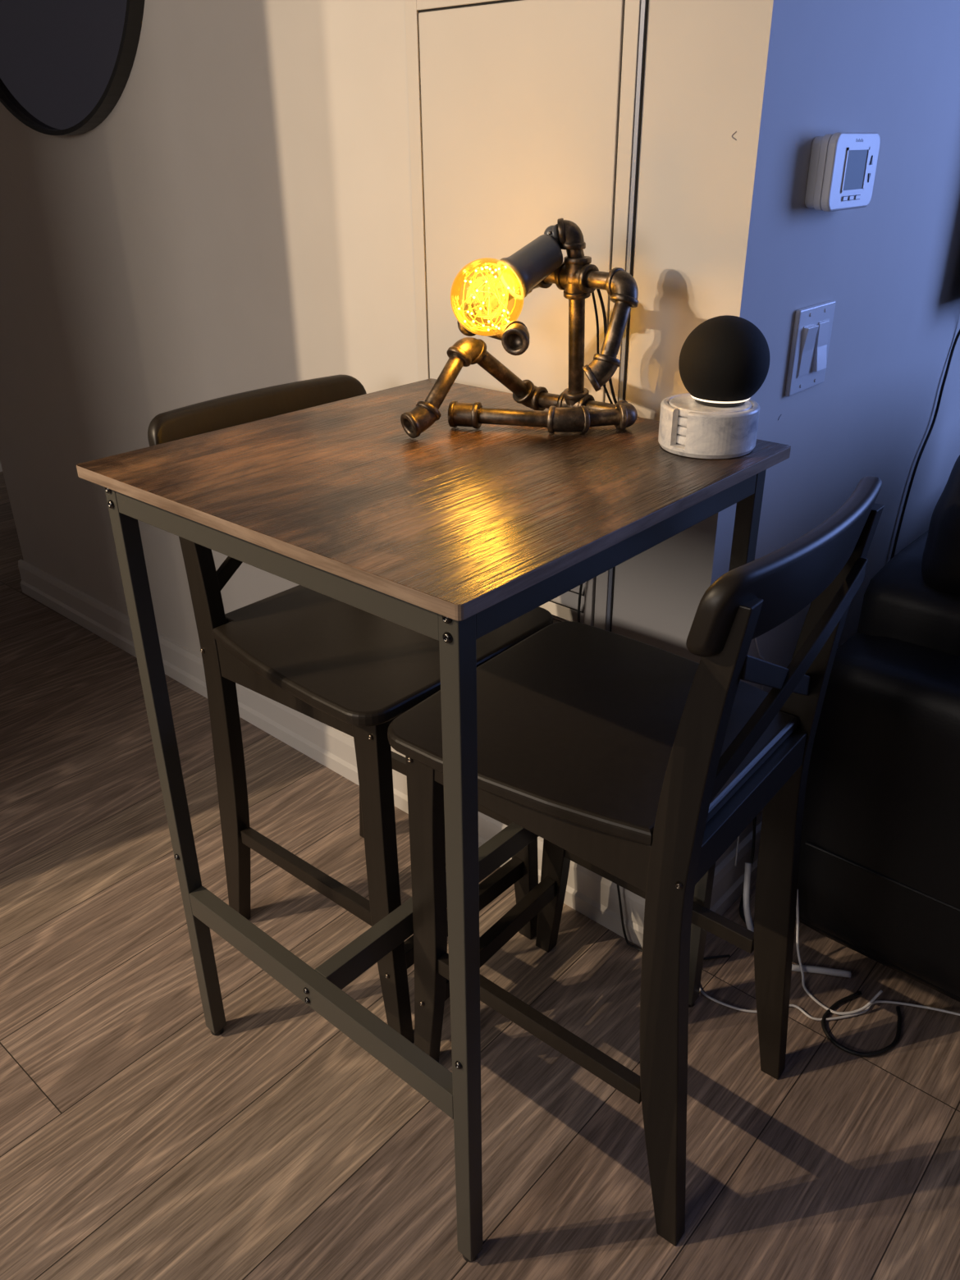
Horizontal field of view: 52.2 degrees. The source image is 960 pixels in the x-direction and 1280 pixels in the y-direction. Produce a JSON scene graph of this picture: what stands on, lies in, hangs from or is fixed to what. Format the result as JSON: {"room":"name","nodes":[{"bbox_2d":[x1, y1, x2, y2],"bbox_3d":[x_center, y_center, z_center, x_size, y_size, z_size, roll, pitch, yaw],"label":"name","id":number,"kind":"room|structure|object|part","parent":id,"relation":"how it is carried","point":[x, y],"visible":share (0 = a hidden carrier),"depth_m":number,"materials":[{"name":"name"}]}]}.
{"room":"dining room","nodes":[
{"label":"dining room","id":0,"kind":"room"},
{"bbox_2d":[0,0,822,757],"bbox_3d":[-0.513,-0.939,1.863,2.343,2.500,0.120,22,34,37],"label":"wall","id":1,"kind":"structure","parent":0,"point":[239,220],"depth_m":1.69,"materials":[{"name":"paint"}]},
{"bbox_2d":[0,0,145,135],"bbox_3d":[-0.870,-1.398,1.868,0.776,0.776,0.034,21,34,36],"label":"round mirror","id":2,"kind":"object","parent":1,"relation":"attached to","point":[66,65],"visible":1,"depth_m":1.95,"materials":[{"name":"black mirror"}]},
{"bbox_2d":[18,558,644,948],"bbox_3d":[-0.550,0.152,2.359,2.380,0.106,0.019,22,34,37],"label":"baseboard","id":3,"kind":"structure","parent":1,"relation":"attached to","point":[594,896],"depth_m":2.26,"materials":[{"name":"white paint"}]},
{"bbox_2d":[404,0,648,631],"bbox_3d":[0.044,-0.648,1.348,0.404,2.160,0.016,22,34,37],"label":"access panel","id":4,"kind":"object","parent":1,"relation":"attached to","point":[525,116],"visible":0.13,"depth_m":1.34,"materials":[{"name":"paint"}]},
{"bbox_3d":[0.046,-0.493,1.433,0.343,0.743,0.005,22,34,37],"label":"door","id":5,"kind":"part","parent":4,"relation":"part of","materials":[{"name":"paint"}]},
{"bbox_3d":[0.050,0.051,1.708,0.343,0.468,0.009,22,34,37],"label":"louvre frame","id":6,"kind":"part","parent":4,"relation":"part of","materials":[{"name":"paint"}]},
{"bbox_3d":[0.195,-0.592,1.234,0.006,2.160,0.005,21,34,36],"label":"edge trim","id":7,"kind":"part","parent":4,"relation":"part of","materials":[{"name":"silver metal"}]},
{"bbox_2d":[0,471,959,1279],"bbox_3d":[-0.290,0.844,1.200,7.400,0.080,7.000,21,34,36],"label":"floor","id":8,"kind":"structure","parent":0,"point":[139,1141],"depth_m":1.46,"materials":[{"name":"brown wood"}]},
{"bbox_2d":[147,374,553,1042],"bbox_3d":[-0.175,0.102,1.549,0.458,0.923,0.410,21,34,36],"label":"bar stool","id":9,"kind":"object","parent":8,"relation":"on","point":[352,670],"visible":0.48,"depth_m":1.43,"materials":[{"name":"brown paint"}]},
{"bbox_3d":[-0.416,0.117,1.559,0.086,0.893,0.026,21,34,36],"label":"leg","id":10,"kind":"part","parent":9,"relation":"part of","materials":[{"name":"brown paint"}]},
{"bbox_3d":[-0.327,-0.326,1.478,0.062,0.092,0.390,21,34,36],"label":"backrest","id":11,"kind":"part","parent":9,"relation":"part of","materials":[{"name":"brown paint"}]},
{"bbox_3d":[-0.208,0.008,1.769,0.086,0.893,0.026,21,34,36],"label":"leg","id":12,"kind":"part","parent":9,"relation":"part of","materials":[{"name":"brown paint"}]},
{"bbox_3d":[-0.155,-0.018,1.466,0.400,0.021,0.410,21,34,36],"label":"seat","id":13,"kind":"part","parent":9,"relation":"part of","materials":[{"name":"brown paint"}]},
{"bbox_3d":[-0.136,0.358,1.406,0.062,0.597,0.026,21,34,36],"label":"leg","id":14,"kind":"part","parent":9,"relation":"part of","materials":[{"name":"brown paint"}]},
{"bbox_3d":[0.072,0.249,1.616,0.062,0.597,0.026,21,34,36],"label":"leg","id":15,"kind":"part","parent":9,"relation":"part of","materials":[{"name":"brown paint"}]},
{"bbox_2d":[76,378,790,1261],"bbox_3d":[-0.043,0.194,1.365,0.600,0.925,0.597,21,34,36],"label":"bar table","id":16,"kind":"object","parent":8,"relation":"on","point":[448,535],"visible":0.73,"depth_m":1.08,"materials":[{"name":"brown wood"}]},
{"bbox_3d":[-0.420,0.209,1.344,0.023,0.898,0.023,21,34,36],"label":"leg","id":17,"kind":"part","parent":16,"relation":"part of","materials":[{"name":"grey metal"}]},
{"bbox_3d":[-0.221,-0.095,0.992,0.513,0.040,0.023,21,34,36],"label":"rail","id":18,"kind":"part","parent":16,"relation":"part of","materials":[{"name":"grey"}]},
{"bbox_3d":[-0.216,0.452,1.270,0.513,0.040,0.023,21,34,36],"label":"rail","id":19,"kind":"part","parent":16,"relation":"part of","materials":[{"name":"grey metal"}]},
{"bbox_3d":[-0.039,0.360,1.448,0.023,0.040,0.511,21,34,36],"label":"rail","id":20,"kind":"part","parent":16,"relation":"part of","materials":[{"name":"grey"}]},
{"bbox_3d":[-0.016,0.366,1.029,0.023,0.898,0.023,21,34,36],"label":"leg","id":21,"kind":"part","parent":16,"relation":"part of","materials":[{"name":"grey metal"}]},
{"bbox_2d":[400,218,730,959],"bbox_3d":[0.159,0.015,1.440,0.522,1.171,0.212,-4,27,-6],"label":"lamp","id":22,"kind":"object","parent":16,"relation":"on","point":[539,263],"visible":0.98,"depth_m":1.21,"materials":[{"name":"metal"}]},
{"bbox_3d":[0.010,-0.410,1.171,0.088,0.088,0.092,21,34,36],"label":"bulb","id":23,"kind":"part","parent":22,"relation":"part of","materials":[{"name":"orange glass"}]},
{"bbox_2d":[496,233,562,300],"bbox_3d":[0.061,-0.449,1.181,0.081,0.073,0.052,-14,30,-25],"label":"socket","id":24,"kind":"object","parent":22,"relation":"attached to","point":[538,263],"depth_m":1.17,"materials":[{"name":"grey metal"}]},
{"bbox_3d":[0.160,-0.377,1.267,0.061,0.173,0.008,-19,32,-32],"label":"switch cord","id":25,"kind":"part","parent":22,"relation":"part of","materials":[{"name":"black plastic"}]},
{"bbox_3d":[0.261,0.040,1.462,0.290,1.105,0.170,21,34,36],"label":"power cord","id":26,"kind":"part","parent":22,"relation":"part of","materials":[{"name":"black plastic"}]},
{"bbox_3d":[0.156,-0.110,1.013,0.023,0.040,0.511,21,34,36],"label":"rail","id":27,"kind":"part","parent":16,"relation":"part of","materials":[{"name":"grey"}]},
{"bbox_2d":[658,393,759,458],"bbox_3d":[0.271,-0.256,1.165,0.114,0.052,0.114,21,34,36],"label":"holder","id":28,"kind":"object","parent":16,"relation":"on","point":[730,435],"visible":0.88,"depth_m":1.12,"materials":[{"name":"white stone"}]},
{"bbox_2d":[676,434,685,445],"bbox_3d":[0.271,-0.246,1.170,0.096,0.010,0.096,21,34,36],"label":"coaster","id":29,"kind":"object","parent":28,"relation":"in","point":[680,439],"visible":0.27,"depth_m":1.14,"materials":[{"name":"white stone"}]},
{"bbox_2d":[676,425,686,436],"bbox_3d":[0.271,-0.256,1.165,0.096,0.010,0.096,21,34,36],"label":"coaster","id":30,"kind":"object","parent":29,"relation":"on","point":[681,430],"visible":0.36,"depth_m":1.14,"materials":[{"name":"white stone"}]},
{"bbox_2d":[677,416,687,427],"bbox_3d":[0.271,-0.266,1.160,0.096,0.010,0.096,21,34,36],"label":"coaster","id":31,"kind":"object","parent":30,"relation":"on","point":[682,421],"visible":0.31,"depth_m":1.13,"materials":[{"name":"white stone"}]},
{"bbox_2d":[668,393,752,417],"bbox_3d":[0.271,-0.275,1.155,0.096,0.010,0.096,21,34,36],"label":"coaster","id":32,"kind":"object","parent":31,"relation":"on","point":[685,404],"visible":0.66,"depth_m":1.13,"materials":[{"name":"white stone"}]},
{"bbox_2d":[678,315,770,407],"bbox_3d":[0.282,-0.324,1.131,0.102,0.097,0.102,21,34,36],"label":"smart speaker","id":33,"kind":"object","parent":32,"relation":"on","point":[724,361],"visible":1,"depth_m":1.10},
{"bbox_3d":[0.335,0.181,1.387,0.023,0.898,0.023,21,34,36],"label":"leg","id":34,"kind":"part","parent":16,"relation":"part of","materials":[{"name":"grey metal"}]},
{"bbox_2d":[387,475,883,1246],"bbox_3d":[0.175,0.236,1.280,0.458,0.923,0.410,20,33,34],"label":"bar stool","id":35,"kind":"object","parent":8,"relation":"on","point":[637,765],"visible":0.96,"depth_m":1.16,"materials":[{"name":"brown paint"}]},
{"bbox_3d":[-0.070,0.386,1.350,0.062,0.597,0.026,20,33,34],"label":"leg","id":36,"kind":"part","parent":35,"relation":"part of","materials":[{"name":"brown paint"}]},
{"bbox_3d":[0.126,0.273,1.569,0.062,0.597,0.026,20,33,34],"label":"leg","id":37,"kind":"part","parent":35,"relation":"part of","materials":[{"name":"brown paint"}]},
{"bbox_3d":[0.151,0.099,1.230,0.400,0.021,0.410,20,33,34],"label":"seat","id":38,"kind":"part","parent":35,"relation":"part of","materials":[{"name":"brown paint"}]},
{"bbox_3d":[0.219,0.357,1.075,0.086,0.893,0.026,20,33,34],"label":"leg","id":39,"kind":"part","parent":35,"relation":"part of","materials":[{"name":"brown paint"}]},
{"bbox_3d":[0.326,-0.079,0.981,0.062,0.092,0.390,20,33,34],"label":"backrest","id":40,"kind":"part","parent":35,"relation":"part of","materials":[{"name":"brown paint"}]},
{"bbox_3d":[0.416,0.244,1.294,0.086,0.893,0.026,20,33,34],"label":"leg","id":41,"kind":"part","parent":35,"relation":"part of","materials":[{"name":"brown paint"}]},
{"bbox_2d":[739,816,756,923],"bbox_3d":[0.486,0.313,1.700,0.035,0.399,0.166,0,27,2],"label":"cord","id":42,"kind":"object","parent":8,"relation":"on","point":[742,917],"visible":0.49,"depth_m":1.78,"materials":[{"name":"black plastic"}]},
{"bbox_2d":[743,862,850,978],"bbox_3d":[0.518,0.493,1.675,0.090,0.104,0.232,-20,33,-33],"label":"extension cord","id":43,"kind":"object","parent":8,"relation":"on","point":[795,967],"visible":0.59,"depth_m":1.73,"materials":[{"name":"white plastic"}]},
{"bbox_2d":[699,987,959,1020],"bbox_3d":[0.564,0.586,1.577,0.431,0.021,0.062,4,27,9],"label":"cable","id":44,"kind":"object","parent":8,"relation":"on","point":[867,1008],"visible":0.8,"depth_m":1.58,"materials":[{"name":"white plastic"}]},
{"bbox_2d":[795,889,882,1014],"bbox_3d":[0.564,0.514,1.585,0.167,0.145,0.075,21,34,36],"label":"cable","id":45,"kind":"object","parent":8,"relation":"on","point":[880,991],"visible":0.98,"depth_m":1.61,"materials":[{"name":"white plastic"}]},
{"bbox_2d":[820,991,901,1057],"bbox_3d":[0.607,0.608,1.552,0.110,0.007,0.139,21,34,36],"label":"cable","id":46,"kind":"object","parent":8,"relation":"on","point":[846,998],"visible":1,"depth_m":1.53,"materials":[{"name":"black"}]},
{"bbox_2d":[795,455,959,1001],"bbox_3d":[1.500,-0.066,1.866,0.996,0.908,1.912,21,34,36],"label":"sofa","id":47,"kind":"object","parent":8,"relation":"on","point":[879,872],"visible":0.93,"depth_m":1.48,"materials":[{"name":"black leather"}]},
{"bbox_3d":[0.932,0.354,1.375,0.962,0.527,0.212,21,34,36],"label":"arm","id":48,"kind":"part","parent":47,"relation":"part of","materials":[{"name":"black leather"}]},
{"bbox_3d":[1.243,-0.115,2.187,0.190,0.610,1.780,21,34,36],"label":"frame","id":49,"kind":"part","parent":47,"relation":"part of","materials":[{"name":"black leather"}]},
{"bbox_2d":[715,0,959,867],"bbox_3d":[1.155,-1.052,2.056,0.120,2.500,2.441,21,34,36],"label":"wall","id":50,"kind":"structure","parent":0,"point":[889,266],"depth_m":1.51,"materials":[{"name":"paint"}]},
{"bbox_2d":[709,822,761,915],"bbox_3d":[1.177,0.056,2.518,0.019,0.106,2.561,21,34,36],"label":"baseboard","id":51,"kind":"structure","parent":50,"relation":"attached to","point":[729,879],"depth_m":1.78,"materials":[{"name":"white paint"}]},
{"bbox_2d":[734,637,764,866],"bbox_3d":[0.456,0.175,1.653,0.016,0.511,0.074,21,34,36],"label":"wire","id":52,"kind":"object","parent":50,"relation":"attached to","point":[756,639],"visible":0.38,"depth_m":1.64,"materials":[{"name":"white"}]},
{"bbox_2d":[785,300,836,396],"bbox_3d":[0.470,-0.412,1.383,0.015,0.117,0.118,21,34,36],"label":"light switch","id":53,"kind":"object","parent":50,"relation":"attached to","point":[812,327],"visible":1,"depth_m":1.37,"materials":[{"name":"white plastic"}]},
{"bbox_3d":[0.454,-0.403,1.366,0.001,0.070,0.036,21,34,36],"label":"switch frame","id":54,"kind":"part","parent":53,"relation":"part of","materials":[{"name":"white plastic"}]},
{"bbox_3d":[0.486,-0.420,1.398,0.001,0.070,0.036,21,34,36],"label":"switch frame","id":55,"kind":"part","parent":53,"relation":"part of","materials":[{"name":"white plastic"}]},
{"bbox_2d":[804,132,880,211],"bbox_3d":[0.470,-0.607,1.269,0.036,0.090,0.142,21,34,36],"label":"thermostat","id":56,"kind":"object","parent":50,"relation":"attached to","point":[843,165],"visible":1,"depth_m":1.24,"materials":[{"name":"white plastic"}]},
{"bbox_3d":[0.461,-0.610,1.276,0.012,0.082,0.132,21,34,36],"label":"plate","id":57,"kind":"part","parent":56,"relation":"part of","materials":[{"name":"white plastic"}]},
{"bbox_3d":[1.263,-1.109,2.011,0.064,0.670,1.200,21,34,36],"label":"wall screen","id":58,"kind":"object","parent":50,"relation":"attached to","visible":0},
{"bbox_2d":[890,329,959,559],"bbox_3d":[0.832,-0.171,1.934,0.051,0.929,0.364,21,34,36],"label":"hanging cord","id":59,"kind":"object","parent":58,"relation":"hanging from","point":[958,332],"visible":0.6,"depth_m":1.91,"materials":[{"name":"black plastic"}]}
]}

